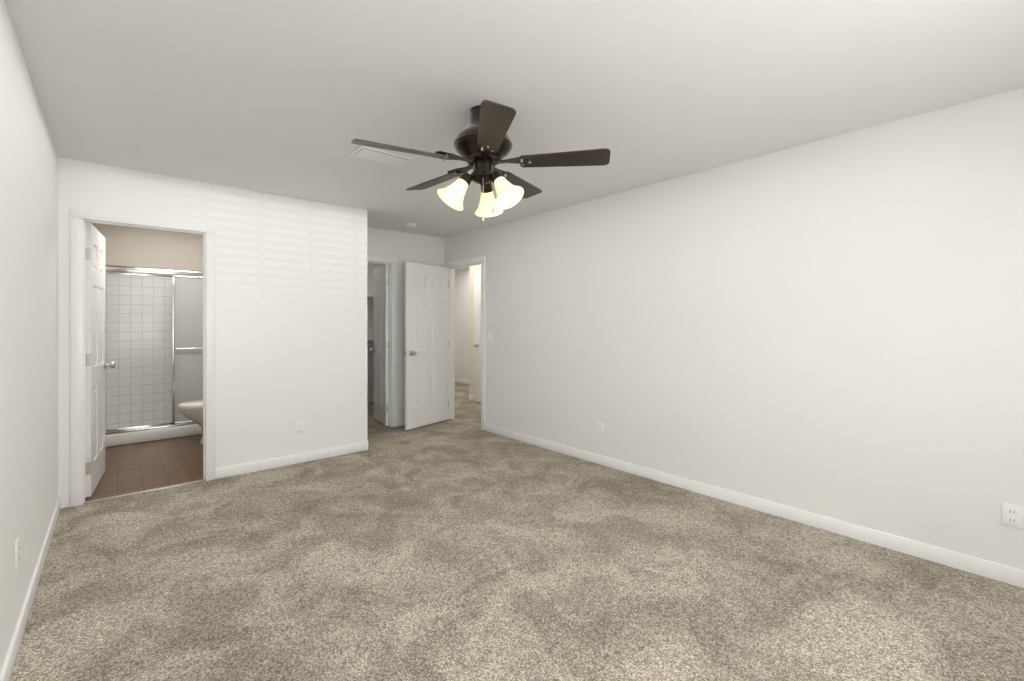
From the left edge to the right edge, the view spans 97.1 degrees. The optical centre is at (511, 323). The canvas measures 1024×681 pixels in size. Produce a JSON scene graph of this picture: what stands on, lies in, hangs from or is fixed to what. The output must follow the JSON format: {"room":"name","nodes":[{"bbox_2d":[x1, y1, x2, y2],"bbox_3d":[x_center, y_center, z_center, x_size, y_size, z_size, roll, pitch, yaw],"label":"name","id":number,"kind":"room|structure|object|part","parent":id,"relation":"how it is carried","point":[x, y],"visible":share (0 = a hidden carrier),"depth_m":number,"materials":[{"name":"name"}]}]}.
{"room":"empty bedroom","nodes":[
{"label":"empty bedroom","id":0,"kind":"room"},
{"bbox_2d":[0,0,57,672],"bbox_3d":[-2.415,0.070,2.225,0.100,2.440,7.830,0,0,-41],"label":"wall","id":1,"kind":"structure","parent":0,"point":[28,327],"depth_m":1.97,"materials":[{"name":"paint"}]},
{"bbox_2d":[15,536,18,570],"bbox_3d":[-1.976,0.920,1.806,0.008,0.115,0.070,0,0,-41],"label":"electrical outlet","id":2,"kind":"object","parent":1,"relation":"attached to","point":[16,553],"visible":1,"depth_m":1.79,"materials":[{"name":"white plastic"}]},
{"bbox_2d":[0,497,60,680],"bbox_3d":[-1.500,1.248,1.265,0.012,0.085,4.980,0,0,-41],"label":"baseboard","id":3,"kind":"structure","parent":1,"relation":"attached to","point":[12,652],"depth_m":1.98,"materials":[{"name":"white wood"}]},
{"bbox_2d":[85,434,202,500],"bbox_3d":[-3.442,1.288,4.656,1.560,0.004,2.620,0,0,-41],"label":"floor","id":4,"kind":"structure","parent":0,"point":[135,467],"depth_m":4.08,"materials":[{"name":"tile"}]},
{"bbox_2d":[105,422,202,446],"bbox_3d":[-4.039,1.226,5.337,1.544,0.121,0.792,0,0,-41],"label":"shower base","id":5,"kind":"object","parent":4,"relation":"on","point":[147,435],"visible":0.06,"depth_m":4.92,"materials":[{"name":"white"}]},
{"bbox_2d":[105,266,202,434],"bbox_3d":[-3.806,0.284,5.071,1.540,1.759,0.085,0,0,-41],"label":"shower door","id":6,"kind":"structure","parent":5,"relation":"on","point":[187,336],"depth_m":5.08,"materials":[{"name":"clear glass"}]},
{"bbox_2d":[178,400,202,443],"bbox_3d":[-3.234,0.888,4.944,0.682,0.795,0.470,0,0,-41],"label":"toilet","id":7,"kind":"object","parent":4,"relation":"on","point":[192,411],"visible":0.23,"depth_m":4.71,"materials":[{"name":"white ceramic"}]},
{"bbox_2d":[85,222,202,271],"bbox_3d":[-3.809,-0.875,5.078,1.556,0.550,0.080,0,0,-41],"label":"soffit","id":8,"kind":"structure","parent":0,"point":[133,247],"depth_m":4.92,"materials":[{"name":"paint"}]},
{"bbox_2d":[58,157,366,508],"bbox_3d":[-2.342,0.070,3.905,2.225,2.440,0.100,0,0,-41],"label":"wall","id":9,"kind":"structure","parent":0,"point":[290,312],"depth_m":3.99,"materials":[{"name":"paint"}]},
{"bbox_2d":[85,223,114,496],"bbox_3d":[-3.302,0.271,3.627,0.179,2.015,0.726,0,0,-41],"label":"door","id":10,"kind":"structure","parent":9,"relation":"in","point":[95,365],"depth_m":3.47,"materials":[{"name":"white wood"}]},
{"bbox_2d":[70,208,214,506],"bbox_3d":[-2.812,0.242,3.493,0.857,2.095,0.132,0,0,-41],"label":"door frame","id":11,"kind":"structure","parent":9,"relation":"attached to","point":[79,218],"depth_m":3.23,"materials":[{"name":"white wood"}]},
{"bbox_2d":[83,479,204,503],"bbox_3d":[-2.790,1.286,3.468,0.727,0.008,0.035,0,0,-41],"label":"trim","id":12,"kind":"structure","parent":9,"relation":"attached to","point":[133,493],"depth_m":3.44,"materials":[{"name":"beige wood"}]},
{"bbox_2d":[215,441,367,478],"bbox_3d":[-1.955,1.248,4.169,1.321,0.085,0.012,0,0,-41],"label":"baseboard","id":13,"kind":"structure","parent":9,"relation":"attached to","point":[245,468],"depth_m":4.09,"materials":[{"name":"white wood"}]},
{"bbox_2d":[296,421,303,434],"bbox_3d":[-1.954,0.970,4.172,0.070,0.115,0.008,0,0,-41],"label":"electrical outlet","id":14,"kind":"object","parent":9,"relation":"attached to","point":[299,428],"visible":1,"depth_m":4.17,"materials":[{"name":"white plastic"}]},
{"bbox_2d":[115,263,381,428],"bbox_3d":[-3.560,0.070,6.361,3.630,2.440,0.100,0,0,-41],"label":"wall","id":15,"kind":"structure","parent":0,"point":[370,329],"depth_m":7.39,"materials":[{"name":"paint"}]},
{"bbox_2d":[105,271,171,429],"bbox_3d":[-4.303,0.190,5.639,1.560,2.100,0.006,0,0,-41],"label":"shower tile","id":16,"kind":"structure","parent":15,"relation":"attached to","point":[128,356],"depth_m":5.45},
{"bbox_2d":[367,295,373,345],"bbox_3d":[-2.571,-0.040,6.920,1.401,0.781,0.358,0,0,-41],"label":"closet shelf","id":17,"kind":"object","parent":15,"relation":"attached to","point":[370,299],"depth_m":7.24,"materials":[{"name":"white"}]},
{"bbox_2d":[367,397,373,401],"bbox_3d":[-2.687,1.248,7.052,1.405,0.085,0.012,0,0,-41],"label":"baseboard","id":18,"kind":"structure","parent":15,"relation":"attached to","point":[369,399],"depth_m":7.37,"materials":[{"name":"white"}]},
{"bbox_2d":[367,227,443,418],"bbox_3d":[-1.522,0.070,5.647,1.505,2.440,0.100,0,0,-41],"label":"wall","id":19,"kind":"structure","parent":0,"point":[402,248],"depth_m":5.69,"materials":[{"name":"paint"}]},
{"bbox_2d":[369,264,387,425],"bbox_3d":[-1.691,0.271,5.902,0.207,2.015,0.592,0,0,-41],"label":"closet door","id":20,"kind":"structure","parent":19,"relation":"in","point":[380,349],"depth_m":5.80,"materials":[{"name":"white wood"}]},
{"bbox_2d":[367,256,396,426],"bbox_3d":[-1.753,0.242,5.444,0.730,2.095,0.132,0,0,-41],"label":"trim","id":21,"kind":"structure","parent":19,"relation":"attached to","point":[391,263],"depth_m":5.61,"materials":[{"name":"white wood"}]},
{"bbox_2d":[397,418,404,425],"bbox_3d":[-1.180,1.248,5.872,0.695,0.085,0.012,0,0,-41],"label":"baseboard","id":22,"kind":"structure","parent":19,"relation":"attached to","point":[400,422],"depth_m":5.68,"materials":[{"name":"white"}]},
{"bbox_2d":[455,268,468,380],"bbox_3d":[-0.573,0.070,9.151,0.100,2.440,2.380,0,0,-41],"label":"wall","id":23,"kind":"structure","parent":0,"point":[461,324],"depth_m":9.62,"materials":[{"name":"paint"}]},
{"bbox_2d":[455,379,468,384],"bbox_3d":[-0.615,1.248,9.114,0.012,0.085,2.180,0,0,-41],"label":"baseboard","id":24,"kind":"structure","parent":23,"relation":"attached to","point":[456,380],"depth_m":9.63,"materials":[{"name":"white wood"}]},
{"bbox_2d":[469,264,480,395],"bbox_3d":[0.544,0.070,6.207,0.100,2.440,3.720,0,0,-41],"label":"wall","id":25,"kind":"structure","parent":0,"point":[474,269],"depth_m":7.52,"materials":[{"name":"paint"}]},
{"bbox_2d":[474,273,480,401],"bbox_3d":[-0.330,0.242,7.117,0.016,2.095,0.890,0,0,-41],"label":"door frame","id":26,"kind":"structure","parent":25,"relation":"attached to","point":[477,275],"depth_m":7.43,"materials":[{"name":"white wood"}]},
{"bbox_2d":[474,277,480,402],"bbox_3d":[-0.365,0.271,7.079,0.106,2.015,0.763,0,0,-41],"label":"door","id":27,"kind":"structure","parent":25,"relation":"in","point":[477,345],"depth_m":7.31,"materials":[{"name":"white wood"}]},
{"bbox_2d":[4,0,1023,269],"bbox_3d":[-0.563,-1.200,4.626,6.250,0.100,9.200,0,0,-41],"label":"ceiling","id":28,"kind":"structure","parent":0,"point":[290,98],"depth_m":2.15,"materials":[{"name":"paint"}]},
{"bbox_2d":[350,145,413,166],"bbox_3d":[-0.893,-1.142,3.113,0.380,0.016,0.200,0,0,-41],"label":"ceiling vent","id":29,"kind":"object","parent":28,"relation":"in","point":[377,155],"visible":0.96,"depth_m":3.08,"materials":[{"name":"white metal"}]},
{"bbox_2d":[405,223,416,227],"bbox_3d":[-1.171,-1.132,5.250,0.136,0.036,0.136,0,0,-41],"label":"smoke detector","id":30,"kind":"object","parent":28,"relation":"attached to","point":[411,225],"visible":1,"depth_m":5.21,"materials":[{"name":"white plastic"}]},
{"bbox_2d":[351,100,610,221],"bbox_3d":[-0.191,-0.844,2.477,1.310,0.612,1.276,0,0,-41],"label":"fan","id":31,"kind":"object","parent":28,"relation":"hanging from","point":[482,143],"visible":1,"depth_m":2.38,"materials":[{"name":"black wood"}]},
{"bbox_3d":[-0.169,-0.944,2.463,0.540,0.412,0.526,0,0,-41],"label":"motor","id":32,"kind":"part","parent":31,"relation":"part of","materials":[{"name":"brown metal"}]},
{"bbox_2d":[10,383,1023,680],"bbox_3d":[-0.563,1.340,4.626,6.250,0.100,9.200,0,0,-41],"label":"floor","id":33,"kind":"structure","parent":0,"point":[462,545],"depth_m":2.21,"materials":[{"name":"beige carpet"}]},
{"bbox_2d":[382,87,1023,569],"bbox_3d":[0.357,0.070,4.721,0.100,2.440,7.730,0,0,-41],"label":"wall","id":34,"kind":"structure","parent":0,"point":[830,327],"depth_m":2.89,"materials":[{"name":"paint"}]},
{"bbox_2d":[404,261,448,429],"bbox_3d":[-1.042,0.271,5.690,0.725,2.015,0.264,0,0,-41],"label":"hall door","id":35,"kind":"structure","parent":34,"relation":"in","point":[426,345],"depth_m":5.66,"materials":[{"name":"white wood"}]},
{"bbox_2d":[444,256,484,430],"bbox_3d":[-0.576,0.242,5.785,0.132,2.095,0.890,0,0,-41],"label":"door frame","id":36,"kind":"structure","parent":34,"relation":"attached to","point":[452,266],"depth_m":6.05,"materials":[{"name":"white wood"}]},
{"bbox_2d":[488,332,491,341],"bbox_3d":[-0.262,0.160,5.341,0.012,0.115,0.070,0,0,-41],"label":"light switch","id":37,"kind":"object","parent":34,"relation":"attached to","point":[490,336],"visible":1,"depth_m":5.33,"materials":[{"name":"white plastic"}]},
{"bbox_2d":[597,421,603,434],"bbox_3d":[0.807,0.960,4.125,0.008,0.115,0.070,0,0,-41],"label":"electrical outlet","id":38,"kind":"object","parent":34,"relation":"attached to","point":[600,428],"visible":1,"depth_m":4.12,"materials":[{"name":"white plastic"}]},
{"bbox_2d":[485,424,1023,587],"bbox_3d":[1.269,1.248,3.595,0.012,0.085,4.835,0,0,-41],"label":"baseboard","id":39,"kind":"structure","parent":34,"relation":"attached to","point":[988,569],"depth_m":2.88,"materials":[{"name":"white wood"}]},
{"bbox_2d":[1002,502,1022,529],"bbox_3d":[2.468,0.950,2.229,0.008,0.115,0.070,0,0,-41],"label":"electrical outlet","id":40,"kind":"object","parent":34,"relation":"attached to","point":[1012,515],"visible":1,"depth_m":2.23,"materials":[{"name":"white plastic"}]}
]}

